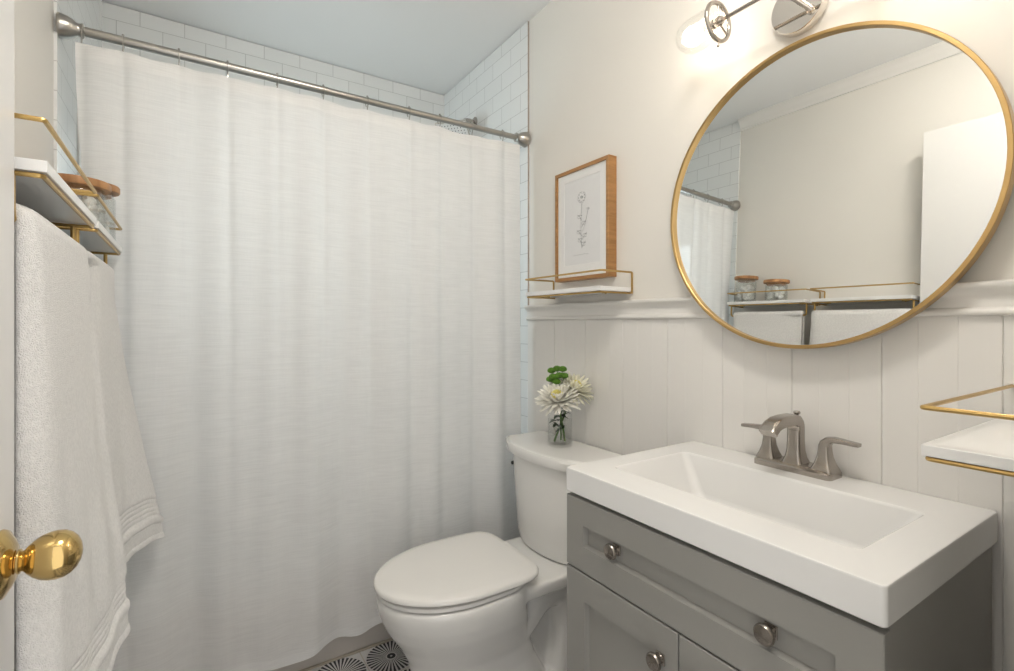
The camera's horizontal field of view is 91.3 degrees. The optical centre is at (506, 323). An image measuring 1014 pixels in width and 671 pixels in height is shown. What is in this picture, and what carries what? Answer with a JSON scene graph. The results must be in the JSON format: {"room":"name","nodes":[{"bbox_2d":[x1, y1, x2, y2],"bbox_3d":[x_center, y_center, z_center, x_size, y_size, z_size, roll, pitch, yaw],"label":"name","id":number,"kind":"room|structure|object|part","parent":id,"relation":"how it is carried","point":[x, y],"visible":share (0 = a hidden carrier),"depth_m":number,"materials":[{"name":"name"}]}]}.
{"room":"bathroom","nodes":[
{"label":"bathroom","id":0,"kind":"room"},
{"bbox_2d":[14,0,53,168],"bbox_3d":[-1.014,-0.062,0.921,0.120,2.464,2.688,0,0,-33],"label":"wall","id":1,"kind":"structure","parent":0,"point":[33,19],"depth_m":1.13,"materials":[{"name":"white paint"}]},
{"bbox_2d":[14,113,96,240],"bbox_3d":[-0.745,-0.190,0.750,0.146,0.132,0.414,0,0,-33],"label":"wall shelf","id":2,"kind":"object","parent":1,"relation":"attached to","point":[38,187],"visible":0.55,"depth_m":0.73,"materials":[{"name":"gold metal"}]},
{"bbox_3d":[-0.745,-0.185,0.750,0.140,0.006,0.398,0,0,-33],"label":"frame","id":3,"kind":"part","parent":2,"relation":"part of","materials":[{"name":"gold metal"}]},
{"bbox_3d":[-0.745,-0.220,0.750,0.146,0.073,0.414,0,0,-33],"label":"rail","id":4,"kind":"part","parent":2,"relation":"part of","materials":[{"name":"gold metal"}]},
{"bbox_2d":[14,203,129,670],"bbox_3d":[-0.706,0.292,0.787,0.155,0.885,0.416,0,0,-33],"label":"bath towel","id":5,"kind":"object","parent":2,"relation":"hanging from","point":[78,620],"visible":0.95,"depth_m":0.69,"materials":[{"name":"white fabric"}]},
{"bbox_2d":[54,0,101,174],"bbox_3d":[-1.403,-0.060,1.640,0.007,2.460,0.819,0,0,-33],"label":"tiling","id":6,"kind":"structure","parent":1,"relation":"attached to","point":[88,13],"depth_m":1.42,"materials":[{"name":"tile"}]},
{"bbox_2d":[56,192,121,263],"bbox_3d":[-0.981,-0.190,1.117,0.146,0.132,0.426,0,0,-33],"label":"wall shelf","id":7,"kind":"object","parent":1,"relation":"attached to","point":[98,239],"visible":0.41,"depth_m":1.12,"materials":[{"name":"white wood"}]},
{"bbox_2d":[58,173,111,197],"bbox_3d":[-0.953,-0.260,1.095,0.124,0.112,0.124,0,0,-33],"label":"storage jar","id":8,"kind":"object","parent":7,"relation":"on","point":[73,181],"visible":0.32,"depth_m":1.07,"materials":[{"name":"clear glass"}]},
{"bbox_2d":[78,196,98,218],"bbox_3d":[-0.954,-0.249,1.097,0.078,0.073,0.085,0,0,-33],"label":"cotton balls","id":9,"kind":"object","parent":8,"relation":"in","point":[90,202],"visible":0.22,"depth_m":1.09,"materials":[{"name":"fabric"}]},
{"bbox_3d":[-0.981,-0.185,1.117,0.140,0.006,0.410,0,0,-33],"label":"frame","id":10,"kind":"part","parent":7,"relation":"part of","materials":[{"name":"gold metal"}]},
{"bbox_3d":[-0.981,-0.220,1.117,0.146,0.073,0.426,0,0,-33],"label":"rail","id":11,"kind":"part","parent":7,"relation":"part of","materials":[{"name":"gold metal"}]},
{"bbox_2d":[95,183,119,199],"bbox_3d":[-1.042,-0.276,1.238,0.122,0.144,0.122,0,0,-33],"label":"storage jar","id":12,"kind":"object","parent":7,"relation":"on","point":[115,192],"visible":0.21,"depth_m":1.25,"materials":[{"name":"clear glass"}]},
{"bbox_2d":[96,205,109,231],"bbox_3d":[-1.039,-0.259,1.236,0.078,0.091,0.084,0,0,-33],"label":"cotton balls","id":13,"kind":"object","parent":12,"relation":"in","point":[102,215],"visible":0.09,"depth_m":1.24,"materials":[{"name":"fabric"}]},
{"bbox_2d":[86,250,163,561],"bbox_3d":[-0.918,0.216,1.154,0.189,0.734,0.374,0,0,-33],"label":"bath towel","id":14,"kind":"object","parent":7,"relation":"hanging from","point":[141,520],"visible":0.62,"depth_m":1.18,"materials":[{"name":"white fabric"}]},
{"bbox_2d":[77,110,80,175],"bbox_3d":[-1.490,-0.355,1.716,0.082,0.610,0.480,0,0,-33],"label":"window","id":15,"kind":"structure","parent":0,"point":[78,142],"depth_m":1.54,"materials":[{"name":"paint"}]},
{"bbox_2d":[102,0,551,94],"bbox_3d":[-0.325,-1.334,1.366,1.760,0.080,2.688,0,0,-33],"label":"ceiling","id":16,"kind":"structure","parent":0,"point":[428,45],"depth_m":2.17,"materials":[{"name":"paint"}]},
{"bbox_2d":[308,640,409,670],"bbox_3d":[-0.325,1.210,1.366,1.760,0.080,2.688,0,0,-33],"label":"floor","id":17,"kind":"structure","parent":0,"point":[388,656],"depth_m":1.72,"materials":[{"name":"tile"}]},
{"bbox_2d":[270,623,392,670],"bbox_3d":[-0.777,0.975,2.066,1.505,0.390,0.782,0,0,-33],"label":"bathtub","id":18,"kind":"object","parent":17,"relation":"on","point":[338,648],"visible":0.03,"depth_m":1.74,"materials":[{"name":"ceramic"}]},
{"bbox_2d":[373,431,621,670],"bbox_3d":[-0.054,0.800,1.601,0.765,0.740,0.470,0,0,-33],"label":"toilet","id":19,"kind":"object","parent":17,"relation":"on","point":[479,600],"visible":0.89,"depth_m":1.49,"materials":[{"name":"white glazed porcelain"}]},
{"bbox_3d":[-0.179,0.762,1.497,0.427,0.015,0.360,0,0,-33],"label":"seat","id":20,"kind":"part","parent":19,"relation":"part of","materials":[{"name":"white plastic"}]},
{"bbox_3d":[-0.170,0.739,1.503,0.463,0.022,0.376,0,0,-33],"label":"lid","id":21,"kind":"part","parent":19,"relation":"part of","materials":[{"name":"white plastic"}]},
{"bbox_3d":[-0.045,0.972,1.584,0.746,0.397,0.366,0,0,-33],"label":"bowl","id":22,"kind":"part","parent":19,"relation":"part of","materials":[{"name":"white ceramic"}]},
{"bbox_3d":[0.172,0.627,1.746,0.214,0.313,0.418,0,0,-33],"label":"tank","id":23,"kind":"part","parent":19,"relation":"part of","materials":[{"name":"white ceramic"}]},
{"bbox_3d":[0.168,0.450,1.743,0.238,0.040,0.470,0,0,-33],"label":"tank lid","id":24,"kind":"part","parent":19,"relation":"part of","materials":[{"name":"white ceramic"}]},
{"bbox_3d":[0.187,0.366,1.754,0.088,0.128,0.088,0,0,-33],"label":"glass vase","id":25,"kind":"object","parent":19,"relation":"on","visible":0},
{"bbox_2d":[534,380,580,440],"bbox_3d":[0.173,0.308,1.726,0.158,0.217,0.168,0,0,-33],"label":"chrysanthemum","id":26,"kind":"object","parent":25,"relation":"in","point":[552,395],"visible":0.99,"depth_m":1.71,"materials":[{"name":"beige plant"}]},
{"bbox_3d":[0.190,0.340,1.742,0.046,0.153,0.011,0,0,-43],"label":"stem","id":27,"kind":"part","parent":26,"relation":"part of","materials":[{"name":"green plant"}]},
{"bbox_2d":[546,365,568,439],"bbox_3d":[0.182,0.282,1.753,0.088,0.268,0.065,0,0,3],"label":"chrysanthemum","id":28,"kind":"object","parent":25,"relation":"in","point":[552,377],"visible":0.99,"depth_m":1.74,"materials":[{"name":"green plant"}]},
{"bbox_3d":[0.178,0.288,1.752,0.047,0.256,0.038,0,0,-15],"label":"stem","id":29,"kind":"part","parent":28,"relation":"part of","materials":[{"name":"green plant"}]},
{"bbox_2d":[554,372,593,441],"bbox_3d":[0.237,0.294,1.762,0.155,0.246,0.142,0,0,-33],"label":"chrysanthemum","id":30,"kind":"object","parent":25,"relation":"in","point":[575,381],"visible":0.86,"depth_m":1.75,"materials":[{"name":"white plant"}]},
{"bbox_3d":[0.201,0.324,1.762,0.080,0.186,0.015,0,0,-14],"label":"stem","id":31,"kind":"part","parent":30,"relation":"part of","materials":[{"name":"green plant"}]},
{"bbox_2d":[567,492,991,670],"bbox_3d":[0.488,0.780,1.014,0.474,0.780,0.632,0,0,-33],"label":"vanity cabinet","id":32,"kind":"object","parent":17,"relation":"on","point":[641,597],"visible":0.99,"depth_m":0.85,"materials":[{"name":"grey paint"}]},
{"bbox_3d":[0.221,0.476,1.038,0.026,0.033,0.033,0,0,-33],"label":"knob","id":33,"kind":"part","parent":32,"relation":"part of","materials":[{"name":"silver metal"}]},
{"bbox_3d":[0.232,0.817,1.038,0.018,0.506,0.314,0,0,-33],"label":"door","id":34,"kind":"part","parent":32,"relation":"part of","materials":[{"name":"grey paint"}]},
{"bbox_3d":[0.278,0.629,0.926,0.026,0.033,0.033,0,0,-33],"label":"knob","id":35,"kind":"part","parent":32,"relation":"part of","materials":[{"name":"silver metal"}]},
{"bbox_3d":[0.405,0.817,0.771,0.018,0.506,0.316,0,0,-33],"label":"door","id":36,"kind":"part","parent":32,"relation":"part of","materials":[{"name":"grey paint"}]},
{"bbox_3d":[0.399,0.476,0.762,0.026,0.033,0.033,0,0,-33],"label":"knob","id":37,"kind":"part","parent":32,"relation":"part of","materials":[{"name":"silver metal"}]},
{"bbox_2d":[567,441,997,627],"bbox_3d":[0.508,0.396,1.025,0.474,0.123,0.636,0,0,-33],"label":"sink","id":38,"kind":"object","parent":32,"relation":"in","point":[872,552],"visible":0.99,"depth_m":0.90,"materials":[{"name":"white ceramic"}]},
{"bbox_2d":[741,410,861,480],"bbox_3d":[0.625,0.268,1.114,0.156,0.134,0.256,0,0,-33],"label":"faucet","id":39,"kind":"object","parent":38,"relation":"on","point":[824,467],"visible":1,"depth_m":1.11,"materials":[{"name":"silver metal"}]},
{"bbox_3d":[0.615,0.259,1.214,0.024,0.026,0.076,0,0,-33],"label":"lever","id":40,"kind":"part","parent":39,"relation":"part of","materials":[{"name":"silver metal"}]},
{"bbox_3d":[0.630,0.294,1.191,0.051,0.058,0.045,0,0,-33],"label":"handle","id":41,"kind":"part","parent":39,"relation":"part of","materials":[{"name":"silver metal"}]},
{"bbox_3d":[0.622,0.264,1.112,0.150,0.118,0.048,0,0,-33],"label":"spout","id":42,"kind":"part","parent":39,"relation":"part of","materials":[{"name":"silver metal"}]},
{"bbox_3d":[0.664,0.326,1.139,0.064,0.018,0.172,0,0,-33],"label":"plate","id":43,"kind":"part","parent":39,"relation":"part of","materials":[{"name":"silver metal"}]},
{"bbox_3d":[0.697,0.294,1.087,0.051,0.058,0.045,0,0,-33],"label":"handle","id":44,"kind":"part","parent":39,"relation":"part of","materials":[{"name":"silver metal"}]},
{"bbox_3d":[0.713,0.259,1.063,0.024,0.026,0.076,0,0,-33],"label":"lever","id":45,"kind":"part","parent":39,"relation":"part of","materials":[{"name":"silver metal"}]},
{"bbox_2d":[529,0,1013,304],"bbox_3d":[0.364,-0.062,1.810,0.120,2.464,2.688,0,0,-33],"label":"wall","id":46,"kind":"structure","parent":0,"point":[619,78],"depth_m":1.58,"materials":[{"name":"white paint"}]},
{"bbox_2d":[444,21,527,433],"bbox_3d":[-0.131,-0.060,2.460,0.007,2.460,0.819,0,0,-33],"label":"tiling","id":47,"kind":"structure","parent":46,"relation":"attached to","point":[495,92],"depth_m":2.23,"materials":[{"name":"tile"}]},
{"bbox_2d":[56,12,529,147],"bbox_3d":[-0.551,-0.787,1.715,1.505,0.065,0.065,0,0,-33],"label":"shower rod","id":48,"kind":"object","parent":47,"relation":"attached to","point":[67,27],"visible":1,"depth_m":1.53,"materials":[{"name":"silver metal"}]},
{"bbox_2d":[122,34,124,51],"bbox_3d":[-1.069,-0.766,1.381,0.006,0.078,0.036,0,0,-33],"label":"curtain ring","id":49,"kind":"object","parent":48,"relation":"hanging from","point":[123,46],"visible":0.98,"depth_m":1.37,"materials":[{"name":"silver metal"}]},
{"bbox_2d":[75,42,520,670],"bbox_3d":[-0.536,0.169,1.679,1.421,1.834,0.062,0,0,-33],"label":"shower curtain","id":50,"kind":"object","parent":48,"relation":"hanging from","point":[317,300],"visible":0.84,"depth_m":1.59,"materials":[{"name":"white fabric"}]},
{"bbox_2d":[435,117,476,134],"bbox_3d":[-0.242,-0.951,2.439,0.160,0.182,0.198,0,0,16],"label":"shower","id":51,"kind":"object","parent":47,"relation":"attached to","point":[453,128],"visible":0.2,"depth_m":2.37,"materials":[{"name":"silver metal"}]},
{"bbox_3d":[-0.214,-0.984,2.464,0.124,0.087,0.024,0,0,-38],"label":"arm","id":52,"kind":"part","parent":51,"relation":"part of","materials":[{"name":"silver metal"}]},
{"bbox_2d":[528,21,528,304],"bbox_3d":[0.091,-0.684,2.115,0.007,1.212,0.002,0,0,-33],"label":"trim","id":53,"kind":"structure","parent":46,"relation":"attached to","point":[528,21],"depth_m":2.11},
{"bbox_2d":[525,269,632,298],"bbox_3d":[0.239,-0.134,1.759,0.143,0.074,0.419,0,0,-33],"label":"wall shelf","id":54,"kind":"object","parent":46,"relation":"attached to","point":[592,290],"visible":1,"depth_m":1.65,"materials":[{"name":"white wood"}]},
{"bbox_3d":[0.239,-0.100,1.759,0.137,0.006,0.403,0,0,-33],"label":"frame","id":55,"kind":"part","parent":54,"relation":"part of","materials":[{"name":"gold metal"}]},
{"bbox_2d":[555,154,616,282],"bbox_3d":[0.278,-0.364,1.796,0.038,0.410,0.289,0,0,-33],"label":"framed drawing","id":56,"kind":"object","parent":54,"relation":"on","point":[585,194],"visible":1,"depth_m":1.76,"materials":[{"name":"white paper"}]},
{"bbox_2d":[683,0,828,47],"bbox_3d":[0.636,-0.750,1.137,0.151,0.128,0.542,0,0,-33],"label":"wall sconce","id":57,"kind":"object","parent":46,"relation":"attached to","point":[789,18],"visible":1,"depth_m":1.19,"materials":[{"name":"silver metal"}]},
{"bbox_3d":[0.497,-0.762,1.309,0.050,0.050,0.063,0,0,-33],"label":"light bulb","id":58,"kind":"part","parent":57,"relation":"part of","materials":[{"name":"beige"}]},
{"bbox_2d":[702,19,716,34],"bbox_3d":[0.521,-0.762,1.272,0.028,0.028,0.026,0,0,-33],"label":"bulb","id":59,"kind":"object","parent":57,"relation":"attached to","point":[714,21],"depth_m":1.26,"materials":[{"name":"white glass"}]},
{"bbox_3d":[0.616,-0.762,1.124,0.009,0.009,0.300,0,0,-33],"label":"arm","id":60,"kind":"part","parent":57,"relation":"part of","materials":[{"name":"silver metal"}]},
{"bbox_2d":[524,279,1013,319],"bbox_3d":[0.524,-0.045,1.426,0.026,0.063,1.628,0,0,-33],"label":"trim","id":61,"kind":"structure","parent":46,"relation":"attached to","point":[993,297],"depth_m":1.43,"materials":[{"name":"paint"}]},
{"bbox_2d":[528,316,1013,670],"bbox_3d":[0.533,0.570,1.432,0.006,1.200,1.628,0,0,-33],"label":"wainscot","id":62,"kind":"structure","parent":46,"relation":"attached to","point":[655,383],"depth_m":1.15,"materials":[{"name":"paint"}]},
{"bbox_2d":[670,20,1013,348],"bbox_3d":[0.679,-0.300,1.151,0.047,0.717,0.717,0,0,-33],"label":"round mirror","id":63,"kind":"object","parent":46,"relation":"attached to","point":[852,177],"visible":1,"depth_m":1.07,"materials":[{"name":"gold metal"}]},
{"bbox_3d":[-1.024,-0.062,2.448,1.520,2.464,0.112,0,0,-33],"label":"wall","id":64,"kind":"structure","parent":0,"visible":0},
{"bbox_2d":[102,2,443,125],"bbox_3d":[-0.991,-0.240,2.398,1.520,2.100,0.008,0,0,-33],"label":"tiling","id":65,"kind":"structure","parent":64,"relation":"attached to","point":[117,20],"depth_m":2.30,"materials":[{"name":"tile"}]},
{"bbox_3d":[0.371,-0.062,0.287,1.520,2.464,0.120,0,0,-33],"label":"wall","id":66,"kind":"structure","parent":0,"visible":0},
{"bbox_2d":[0,0,82,670],"bbox_3d":[-0.380,0.135,0.304,0.106,2.046,0.711,0,0,-33],"label":"door","id":67,"kind":"structure","parent":66,"relation":"in","point":[53,555],"depth_m":0.56,"materials":[{"name":"white paint"}]},
{"bbox_3d":[-0.517,0.262,0.559,0.058,0.053,0.053,0,0,-33],"label":"knob","id":68,"kind":"part","parent":67,"relation":"part of","materials":[{"name":"gold metal"}]},
{"bbox_2d":[920,384,1013,476],"bbox_3d":[0.758,0.144,0.701,0.419,0.074,0.154,0,0,-33],"label":"wall shelf","id":69,"kind":"object","parent":66,"relation":"attached to","point":[989,445],"visible":1,"depth_m":0.64,"materials":[{"name":"gold metal"}]},
{"bbox_3d":[0.758,0.143,0.701,0.419,0.073,0.154,0,0,-33],"label":"rail","id":70,"kind":"part","parent":69,"relation":"part of","materials":[{"name":"gold metal"}]},
{"bbox_3d":[0.758,0.178,0.701,0.403,0.006,0.148,0,0,-33],"label":"frame","id":71,"kind":"part","parent":69,"relation":"part of","materials":[{"name":"gold metal"}]}
]}

